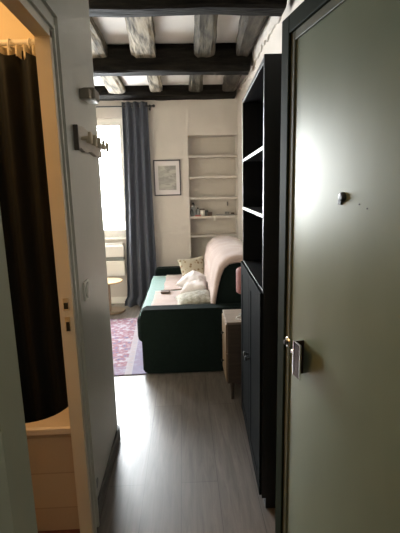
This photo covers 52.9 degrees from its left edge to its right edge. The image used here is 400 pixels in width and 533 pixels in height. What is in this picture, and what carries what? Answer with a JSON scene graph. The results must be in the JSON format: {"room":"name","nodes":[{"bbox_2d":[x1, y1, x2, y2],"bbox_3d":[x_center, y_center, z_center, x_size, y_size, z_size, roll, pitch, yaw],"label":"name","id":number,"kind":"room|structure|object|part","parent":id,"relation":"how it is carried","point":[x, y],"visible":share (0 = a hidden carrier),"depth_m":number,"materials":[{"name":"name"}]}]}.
{"room":"studio apartment","nodes":[
{"label":"studio apartment","id":0,"kind":"room"},
{"bbox_2d":[0,1,33,47],"bbox_3d":[-2.094,-0.283,2.140,2.990,2.850,0.080,-2,11,-2],"label":"wall","id":1,"kind":"structure","parent":0,"point":[11,27],"depth_m":1.98,"materials":[{"name":"paint"}]},
{"bbox_2d":[38,529,79,532],"bbox_3d":[-1.277,1.276,1.315,1.566,0.057,0.850,-2,11,-2],"label":"floor","id":2,"kind":"structure","parent":0,"point":[69,530],"depth_m":1.74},
{"bbox_2d":[25,407,79,530],"bbox_3d":[-1.309,0.892,2.007,1.556,0.555,0.680,-2,11,-2],"label":"bathtub","id":3,"kind":"object","parent":2,"relation":"on","point":[49,441],"visible":0.38,"depth_m":1.70,"materials":[{"name":"beige tile"}]},
{"bbox_2d":[49,0,116,497],"bbox_3d":[-0.537,-0.181,1.410,0.060,2.850,1.680,-2,11,-2],"label":"wall","id":4,"kind":"structure","parent":0,"point":[73,15],"depth_m":1.92,"materials":[{"name":"grey paint"}]},
{"bbox_2d":[0,0,99,532],"bbox_3d":[-0.494,0.225,1.190,0.058,2.134,0.932,-2,11,-2],"label":"door frame","id":5,"kind":"structure","parent":4,"relation":"attached to","point":[22,10],"depth_m":1.51,"materials":[{"name":"paint"}]},
{"bbox_3d":[-0.511,0.145,1.533,0.022,0.048,0.003,-2,11,-2],"label":"strike plate","id":6,"kind":"part","parent":5,"relation":"part of","materials":[{"name":"silver metal"}]},
{"bbox_3d":[-0.508,0.222,1.548,0.020,0.057,0.003,-2,11,-2],"label":"strike plate","id":7,"kind":"part","parent":5,"relation":"part of","materials":[{"name":"silver metal"}]},
{"bbox_2d":[83,279,89,300],"bbox_3d":[-0.506,0.105,1.802,0.014,0.084,0.084,-2,11,-2],"label":"light switch","id":8,"kind":"object","parent":4,"relation":"attached to","point":[86,288],"visible":1,"depth_m":1.78,"materials":[{"name":"white paint"}]},
{"bbox_2d":[79,87,98,103],"bbox_3d":[-0.513,-0.796,1.870,0.060,0.060,0.160,-2,11,-2],"label":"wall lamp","id":9,"kind":"object","parent":4,"relation":"attached to","point":[90,95],"visible":1,"depth_m":1.84,"materials":[{"name":"grey plastic"}]},
{"bbox_2d":[73,124,108,157],"bbox_3d":[-0.507,-0.589,1.921,0.064,0.109,0.496,-2,11,-2],"label":"coat rack","id":10,"kind":"object","parent":4,"relation":"attached to","point":[84,141],"visible":1,"depth_m":1.81,"materials":[{"name":"grey dark metal"}]},
{"bbox_2d":[98,425,119,516],"bbox_3d":[-1.963,1.132,2.115,2.962,0.075,0.692,-2,11,-2],"label":"baseboard","id":11,"kind":"structure","parent":4,"relation":"attached to","point":[102,492],"depth_m":2.12,"materials":[{"name":"grey wood"}]},
{"bbox_2d":[92,15,239,44],"bbox_3d":[-1.552,-1.920,2.778,4.420,0.100,5.100,-2,11,-2],"label":"ceiling","id":12,"kind":"structure","parent":0,"point":[168,29],"depth_m":3.43,"materials":[{"name":"paint"}]},
{"bbox_2d":[90,17,107,58],"bbox_3d":[-0.945,-1.885,3.142,0.258,0.144,1.150,-2,11,-2],"label":"joist","id":13,"kind":"object","parent":12,"relation":"attached to","point":[99,46],"visible":0.33,"depth_m":3.40,"materials":[{"name":"grey wood"}]},
{"bbox_2d":[124,17,155,57],"bbox_3d":[-0.471,-1.897,3.160,0.237,0.144,1.164,-2,11,-5],"label":"joist","id":14,"kind":"object","parent":12,"relation":"attached to","point":[140,30],"visible":0.7,"depth_m":3.24,"materials":[{"name":"grey wood"}]},
{"bbox_2d":[94,84,236,100],"bbox_3d":[-1.630,-2.130,4.824,4.125,0.260,0.301,-2,11,-2],"label":"ceiling beam","id":15,"kind":"structure","parent":12,"relation":"attached to","point":[210,91],"depth_m":4.76,"materials":[{"name":"brown wood"}]},
{"bbox_2d":[92,43,250,76],"bbox_3d":[-1.587,-1.937,3.800,4.125,0.258,0.196,-2,11,-2],"label":"ceiling beam","id":16,"kind":"structure","parent":12,"relation":"attached to","point":[170,59],"depth_m":3.77,"materials":[{"name":"brown wood"}]},
{"bbox_2d":[88,0,286,16],"bbox_3d":[-1.530,-1.680,2.461,4.125,0.260,0.197,-2,11,-2],"label":"ceiling beam","id":17,"kind":"structure","parent":12,"relation":"attached to","point":[97,8],"depth_m":2.48,"materials":[{"name":"brown wood"}]},
{"bbox_2d":[194,15,217,57],"bbox_3d":[0.038,-1.914,3.179,0.199,0.143,1.159,-1,11,1],"label":"joist","id":18,"kind":"object","parent":12,"relation":"attached to","point":[205,27],"visible":0.75,"depth_m":3.25,"materials":[{"name":"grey wood"}]},
{"bbox_2d":[236,16,267,56],"bbox_3d":[0.384,-1.923,3.191,0.218,0.137,1.150,-2,11,-2],"label":"joist","id":19,"kind":"object","parent":12,"relation":"attached to","point":[250,27],"visible":0.73,"depth_m":3.21,"materials":[{"name":"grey wood"}]},
{"bbox_2d":[96,95,237,296],"bbox_3d":[-1.615,-0.909,5.352,4.220,2.850,0.280,-2,11,-2],"label":"wall","id":20,"kind":"structure","parent":0,"point":[178,129],"depth_m":5.33,"materials":[{"name":"beige paint"}]},
{"bbox_2d":[97,118,125,239],"bbox_3d":[-1.462,-1.107,5.209,1.077,1.535,0.130,-2,11,-2],"label":"window","id":21,"kind":"structure","parent":20,"relation":"in","point":[119,233],"depth_m":5.20,"materials":[{"name":"white paint"}]},
{"bbox_3d":[-1.443,-0.360,5.321,1.077,0.025,0.070,-2,11,-2],"label":"sill","id":22,"kind":"part","parent":21,"relation":"part of","materials":[{"name":"white paint"}]},
{"bbox_2d":[105,243,125,275],"bbox_3d":[-1.448,-0.085,5.322,0.900,0.435,0.090,-2,11,-2],"label":"radiator","id":23,"kind":"object","parent":20,"relation":"attached to","point":[115,252],"visible":0.42,"depth_m":5.30,"materials":[{"name":"metal"}]},
{"bbox_2d":[105,243,122,245],"bbox_3d":[-1.453,-0.283,5.295,0.860,0.035,0.050,-2,11,-2],"label":"grille","id":24,"kind":"object","parent":23,"relation":"attached to","point":[106,244],"depth_m":5.28,"materials":[{"name":"metal"}]},
{"bbox_3d":[-1.450,-0.193,5.302,0.900,0.145,0.090,-2,11,-2],"label":"panel","id":25,"kind":"part","parent":23,"relation":"part of","materials":[{"name":"metal"}]},
{"bbox_3d":[-1.445,0.030,5.344,0.900,0.200,0.090,-2,11,-2],"label":"panel","id":26,"kind":"part","parent":23,"relation":"part of","materials":[{"name":"metal"}]},
{"bbox_2d":[111,297,126,303],"bbox_3d":[-1.895,0.483,5.455,3.582,0.090,0.014,-2,11,-2],"label":"baseboard","id":27,"kind":"structure","parent":20,"relation":"attached to","point":[114,300],"depth_m":5.48,"materials":[{"name":"white paint"}]},
{"bbox_2d":[96,104,154,110],"bbox_3d":[-1.390,-1.960,4.959,1.671,0.070,0.118,-2,11,-2],"label":"curtain rod","id":28,"kind":"object","parent":20,"relation":"attached to","point":[153,105],"visible":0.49,"depth_m":4.93,"materials":[{"name":"black metal"}]},
{"bbox_3d":[-1.388,-1.952,4.919,1.605,0.016,0.016,-2,11,-2],"label":"rod","id":29,"kind":"part","parent":28,"relation":"part of","materials":[{"name":"black metal"}]},
{"bbox_2d":[121,101,156,306],"bbox_3d":[-0.802,-0.745,5.103,0.449,2.560,0.186,-2,11,-2],"label":"curtain","id":30,"kind":"object","parent":28,"relation":"hanging from","point":[140,234],"visible":0.94,"depth_m":5.13,"materials":[{"name":"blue fabric"}]},
{"bbox_2d":[153,159,180,195],"bbox_3d":[-0.423,-1.147,5.203,0.348,0.455,0.022,-2,11,-2],"label":"picture","id":31,"kind":"object","parent":20,"relation":"attached to","point":[167,173],"visible":1,"depth_m":5.20},
{"bbox_2d":[158,166,176,189],"bbox_3d":[-0.423,-1.147,5.204,0.228,0.307,0.002,-2,11,-2],"label":"print","id":32,"kind":"object","parent":31,"relation":"attached to","point":[167,175],"depth_m":5.20},
{"bbox_2d":[188,155,236,158],"bbox_3d":[0.160,-1.445,5.296,0.628,0.028,0.214,-2,11,-2],"label":"shelf","id":33,"kind":"object","parent":20,"relation":"attached to","point":[191,156],"visible":1,"depth_m":5.20,"materials":[{"name":"beige paint"}]},
{"bbox_2d":[189,176,236,178],"bbox_3d":[0.166,-1.184,5.345,0.628,0.028,0.214,-2,11,-2],"label":"shelf","id":34,"kind":"object","parent":20,"relation":"attached to","point":[195,177],"visible":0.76,"depth_m":5.24,"materials":[{"name":"beige paint"}]},
{"bbox_2d":[189,196,236,199],"bbox_3d":[0.172,-0.920,5.396,0.628,0.028,0.214,-2,11,-2],"label":"shelf","id":35,"kind":"object","parent":20,"relation":"attached to","point":[223,197],"visible":0.86,"depth_m":5.29,"materials":[{"name":"beige paint"}]},
{"bbox_2d":[190,215,236,218],"bbox_3d":[0.178,-0.676,5.443,0.628,0.028,0.214,-2,11,-2],"label":"shelf","id":36,"kind":"object","parent":20,"relation":"attached to","point":[212,216],"visible":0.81,"depth_m":5.34,"materials":[{"name":"beige paint"}]},
{"bbox_2d":[190,202,195,215],"bbox_3d":[-0.091,-0.772,5.422,0.076,0.182,0.076,-2,11,-2],"label":"bottle","id":37,"kind":"object","parent":36,"relation":"on","point":[193,207],"visible":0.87,"depth_m":5.39,"materials":[{"name":"grey glass"}]},
{"bbox_2d":[200,209,204,215],"bbox_3d":[0.031,-0.728,5.405,0.068,0.096,0.068,-2,11,-2],"label":"jar","id":38,"kind":"object","parent":36,"relation":"on","point":[202,211],"visible":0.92,"depth_m":5.38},
{"bbox_2d":[191,233,236,237],"bbox_3d":[0.184,-0.428,5.490,0.628,0.028,0.214,-2,11,-2],"label":"shelf","id":39,"kind":"object","parent":20,"relation":"attached to","point":[206,234],"visible":0.79,"depth_m":5.39,"materials":[{"name":"beige paint"}]},
{"bbox_2d":[94,75,242,85],"bbox_3d":[-1.610,-2.027,4.289,4.220,0.015,0.790,-2,11,-2],"label":"ceiling","id":40,"kind":"structure","parent":0,"point":[170,79],"depth_m":4.52,"materials":[{"name":"paint"}]},
{"bbox_2d":[100,76,125,93],"bbox_3d":[-0.952,-1.991,4.313,0.201,0.105,0.760,-2,11,-2],"label":"joist","id":41,"kind":"object","parent":40,"relation":"attached to","point":[113,84],"visible":0.7,"depth_m":4.33,"materials":[{"name":"grey wood"}]},
{"bbox_2d":[147,76,162,91],"bbox_3d":[-0.491,-2.009,4.330,0.154,0.100,0.760,-2,11,-2],"label":"joist","id":42,"kind":"object","parent":40,"relation":"attached to","point":[155,82],"visible":0.63,"depth_m":4.33,"materials":[{"name":"grey wood"}]},
{"bbox_2d":[189,75,202,91],"bbox_3d":[-0.037,-2.023,4.346,0.166,0.092,0.760,-2,11,-2],"label":"joist","id":43,"kind":"object","parent":40,"relation":"attached to","point":[195,81],"visible":0.65,"depth_m":4.37,"materials":[{"name":"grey wood"}]},
{"bbox_2d":[222,75,241,91],"bbox_3d":[0.340,-2.034,4.360,0.180,0.099,0.765,-1,11,-1],"label":"joist","id":44,"kind":"object","parent":40,"relation":"attached to","point":[230,82],"visible":0.62,"depth_m":4.38,"materials":[{"name":"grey wood"}]},
{"bbox_2d":[97,303,274,532],"bbox_3d":[-1.452,1.097,2.592,4.420,0.060,6.600,-2,11,-2],"label":"floor","id":45,"kind":"structure","parent":0,"point":[183,463],"depth_m":2.26,"materials":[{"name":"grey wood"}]},
{"bbox_2d":[107,278,125,314],"bbox_3d":[-1.126,0.376,5.054,0.345,0.416,0.375,-2,11,-2],"label":"side table","id":46,"kind":"object","parent":45,"relation":"on","point":[115,310],"visible":0.57,"depth_m":5.03,"materials":[{"name":"beige wood"}]},
{"bbox_3d":[-1.133,0.378,5.037,0.030,0.379,0.030,-2,11,-2],"label":"leg","id":47,"kind":"part","parent":46,"relation":"part of","materials":[{"name":"brown wood"}]},
{"bbox_2d":[110,318,145,375],"bbox_3d":[-1.454,0.788,4.018,1.900,0.009,1.520,-2,11,-4],"label":"rug","id":48,"kind":"object","parent":45,"relation":"on","point":[127,352],"visible":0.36,"depth_m":3.89,"materials":[{"name":"pink fabric"}]},
{"bbox_2d":[137,263,240,373],"bbox_3d":[-0.029,0.254,4.176,1.080,0.934,1.865,-2,11,-2],"label":"sofa","id":49,"kind":"object","parent":45,"relation":"on","point":[185,337],"visible":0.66,"depth_m":3.30,"materials":[{"name":"green fabric"}]},
{"bbox_2d":[137,295,146,341],"bbox_3d":[-0.207,0.456,3.797,0.685,0.237,0.800,-2,11,-2],"label":"seat cushion","id":50,"kind":"object","parent":49,"relation":"on","point":[139,317],"depth_m":3.41,"materials":[{"name":"green fabric"}]},
{"bbox_2d":[140,276,178,315],"bbox_3d":[-0.241,0.258,4.169,0.602,0.010,1.562,-2,11,-2],"label":"seat cover","id":51,"kind":"object","parent":49,"relation":"on","point":[157,283],"visible":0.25,"depth_m":4.30,"materials":[{"name":"teal fabric"}]},
{"bbox_2d":[151,290,180,305],"bbox_3d":[-0.202,0.320,3.787,0.492,0.017,0.743,-2,11,-2],"label":"blanket","id":52,"kind":"object","parent":51,"relation":"on","point":[167,298],"visible":0.34,"depth_m":3.84,"materials":[{"name":"pink fabric"}]},
{"bbox_2d":[161,290,169,293],"bbox_3d":[-0.350,0.254,4.053,0.090,0.017,0.090,-2,11,-2],"label":"wallet","id":53,"kind":"object","parent":52,"relation":"on","point":[162,291],"visible":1,"depth_m":4.03,"materials":[{"name":"brown leather"}]},
{"bbox_2d":[176,270,205,287],"bbox_3d":[-0.072,0.149,4.172,0.246,0.198,0.284,-12,15,-43],"label":"cushion","id":54,"kind":"object","parent":52,"relation":"on","point":[193,275],"visible":0.52,"depth_m":4.13,"materials":[{"name":"white fabric"}]},
{"bbox_2d":[175,290,210,304],"bbox_3d":[-0.051,0.291,3.568,0.342,0.130,0.258,-3,11,-6],"label":"cushion","id":55,"kind":"object","parent":52,"relation":"on","point":[199,296],"visible":0.77,"depth_m":3.50,"materials":[{"name":"grey fabric"}]},
{"bbox_2d":[180,278,206,293],"bbox_3d":[-0.050,0.214,3.880,0.262,0.192,0.249,0,11,8],"label":"cushion","id":56,"kind":"object","parent":52,"relation":"on","point":[199,284],"visible":0.62,"depth_m":3.79,"materials":[{"name":"white fabric"}]},
{"bbox_2d":[164,274,181,290],"bbox_3d":[-0.193,0.169,4.568,0.417,0.016,0.764,-2,11,-2],"label":"blanket","id":57,"kind":"object","parent":51,"relation":"on","point":[171,280],"visible":0.38,"depth_m":4.51,"materials":[{"name":"pink fabric"}]},
{"bbox_2d":[177,256,203,276],"bbox_3d":[-0.073,0.050,4.672,0.334,0.319,0.189,-7,12,-27],"label":"cushion","id":58,"kind":"object","parent":51,"relation":"on","point":[196,264],"visible":0.55,"depth_m":4.63,"materials":[{"name":"beige fabric"}]},
{"bbox_3d":[-0.035,0.268,5.065,1.027,0.548,0.125,-2,11,-2],"label":"arm","id":59,"kind":"part","parent":49,"relation":"part of","materials":[{"name":"green fabric"}]},
{"bbox_3d":[0.038,0.593,3.357,1.027,0.548,0.125,-2,11,-2],"label":"arm","id":60,"kind":"part","parent":49,"relation":"part of","materials":[{"name":"green fabric"}]},
{"bbox_2d":[204,235,242,303],"bbox_3d":[0.283,-0.006,4.099,0.504,0.503,1.565,-2,11,-2],"label":"throw blanket","id":61,"kind":"object","parent":49,"relation":"on","point":[222,251],"visible":0.7,"depth_m":3.62,"materials":[{"name":"pink fabric"}]},
{"bbox_3d":[0.297,0.214,4.182,0.425,0.874,1.605,-2,11,-2],"label":"backrest","id":62,"kind":"part","parent":49,"relation":"part of","materials":[{"name":"green fabric"}]},
{"bbox_2d":[221,309,240,398],"bbox_3d":[0.385,0.644,2.997,0.452,0.592,0.308,-2,11,-2],"label":"nightstand","id":63,"kind":"object","parent":45,"relation":"on","point":[231,327],"visible":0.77,"depth_m":2.85,"materials":[{"name":"brown wood"}]},
{"bbox_3d":[0.182,0.485,2.958,0.014,0.212,0.276,-2,11,-2],"label":"drawer","id":64,"kind":"part","parent":63,"relation":"part of","materials":[{"name":"brown wood"}]},
{"bbox_3d":[0.188,0.698,2.999,0.014,0.210,0.276,-2,11,-2],"label":"drawer","id":65,"kind":"part","parent":63,"relation":"part of","materials":[{"name":"brown wood"}]},
{"bbox_3d":[0.235,0.896,2.916,0.038,0.134,0.038,-2,11,-2],"label":"leg","id":66,"kind":"part","parent":63,"relation":"part of","materials":[{"name":"brown wood"}]},
{"bbox_2d":[236,267,240,319],"bbox_3d":[0.316,0.186,2.882,0.144,0.353,0.195,8,14,40],"label":"table lamp","id":67,"kind":"object","parent":63,"relation":"on","point":[238,270],"visible":0.24,"depth_m":2.85,"materials":[{"name":"pink fabric"}]},
{"bbox_3d":[0.330,0.099,2.885,0.144,0.183,0.144,-2,11,-2],"label":"lamp shade","id":68,"kind":"part","parent":67,"relation":"part of","materials":[{"name":"pink fabric"}]},
{"bbox_2d":[241,53,281,507],"bbox_3d":[0.400,0.091,2.122,0.339,2.005,0.800,-1,11,0],"label":"bookcase","id":69,"kind":"object","parent":45,"relation":"on","point":[261,103],"visible":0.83,"depth_m":1.86,"materials":[{"name":"black wood"}]},
{"bbox_3d":[0.273,0.487,2.401,0.008,0.856,0.262,-1,11,0],"label":"door panel","id":70,"kind":"part","parent":69,"relation":"part of","materials":[{"name":"black wood"}]},
{"bbox_3d":[0.272,0.487,2.401,0.012,0.988,0.394,-1,11,0],"label":"door","id":71,"kind":"part","parent":69,"relation":"part of","materials":[{"name":"black wood"}]},
{"bbox_3d":[0.418,0.018,2.505,0.300,2.005,0.020,-1,11,0],"label":"panel","id":72,"kind":"part","parent":69,"relation":"part of","materials":[{"name":"black wood"}]},
{"bbox_3d":[0.413,0.040,2.112,0.286,0.018,0.760,-1,11,0],"label":"shelf","id":73,"kind":"part","parent":69,"relation":"part of","materials":[{"name":"black wood"}]},
{"bbox_3d":[0.395,-0.882,1.936,0.293,0.021,0.760,-1,11,0],"label":"panel","id":74,"kind":"part","parent":69,"relation":"part of","materials":[{"name":"black wood"}]},
{"bbox_3d":[0.400,-0.556,1.998,0.284,0.013,0.758,-1,11,0],"label":"shelf","id":75,"kind":"part","parent":69,"relation":"part of","materials":[{"name":"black wood"}]},
{"bbox_3d":[0.406,-0.284,2.050,0.284,0.013,0.758,-1,11,0],"label":"shelf","id":76,"kind":"part","parent":69,"relation":"part of","materials":[{"name":"black wood"}]},
{"bbox_3d":[0.275,0.562,2.008,0.008,0.856,0.262,-1,11,0],"label":"door panel","id":77,"kind":"part","parent":69,"relation":"part of","materials":[{"name":"black wood"}]},
{"bbox_3d":[0.274,0.562,2.008,0.012,0.988,0.394,-1,11,0],"label":"door","id":78,"kind":"part","parent":69,"relation":"part of","materials":[{"name":"black wood"}]},
{"bbox_3d":[0.420,0.164,1.739,0.300,2.005,0.020,-1,11,0],"label":"panel","id":79,"kind":"part","parent":69,"relation":"part of","materials":[{"name":"black wood"}]},
{"bbox_2d":[237,0,303,241],"bbox_3d":[0.640,-0.536,3.124,0.100,2.850,5.120,-2,11,-2],"label":"wall","id":80,"kind":"structure","parent":0,"point":[274,45],"depth_m":4.22,"materials":[{"name":"beige paint"}]},
{"bbox_2d":[236,16,281,94],"bbox_3d":[0.502,-1.978,3.644,0.060,0.198,2.850,-2,11,-2],"label":"plaster","id":81,"kind":"object","parent":80,"relation":"attached to","point":[271,22],"visible":0.43,"depth_m":3.36,"materials":[{"name":"white paint"}]},
{"bbox_3d":[0.134,-0.034,0.560,1.330,2.850,0.100,-2,11,-2],"label":"wall","id":82,"kind":"structure","parent":0,"visible":0},
{"bbox_2d":[0,209,37,532],"bbox_3d":[0.096,0.314,0.662,0.910,2.130,0.175,-2,11,-2],"label":"door frame","id":83,"kind":"structure","parent":82,"relation":"attached to","point":[17,506],"depth_m":0.61,"materials":[{"name":"grey paint"}]},
{"bbox_2d":[275,0,399,532],"bbox_3d":[0.398,0.270,1.104,0.080,2.024,0.828,-4,11,-12],"label":"door","id":84,"kind":"structure","parent":82,"relation":"in","point":[338,435],"depth_m":1.10,"materials":[{"name":"green paint"}]},
{"bbox_3d":[0.332,0.306,1.317,0.036,0.117,0.046,-4,11,-12],"label":"pull plate","id":85,"kind":"part","parent":84,"relation":"part of","materials":[{"name":"silver metal"}]},
{"bbox_3d":[0.399,0.301,1.089,0.008,1.970,0.758,-4,11,-12],"label":"bead moulding","id":86,"kind":"part","parent":84,"relation":"part of","materials":[{"name":"grey wood"}]},
{"bbox_3d":[-2.154,-0.123,1.312,0.100,2.850,1.600,-2,11,-2],"label":"wall","id":87,"kind":"structure","parent":0,"visible":0},
{"bbox_2d":[0,39,34,45],"bbox_3d":[-1.349,-0.847,1.534,1.568,0.021,0.022,-2,11,-2],"label":"shower rod","id":88,"kind":"object","parent":87,"relation":"attached to","point":[23,41],"visible":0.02,"depth_m":1.55,"materials":[{"name":"white metal"}]},
{"bbox_2d":[0,38,67,422],"bbox_3d":[-1.066,0.009,1.709,0.937,1.791,0.067,-2,11,-2],"label":"shower curtain","id":89,"kind":"object","parent":88,"relation":"hanging from","point":[24,194],"visible":0.71,"depth_m":1.69,"materials":[{"name":"brown fabric"}]}
]}

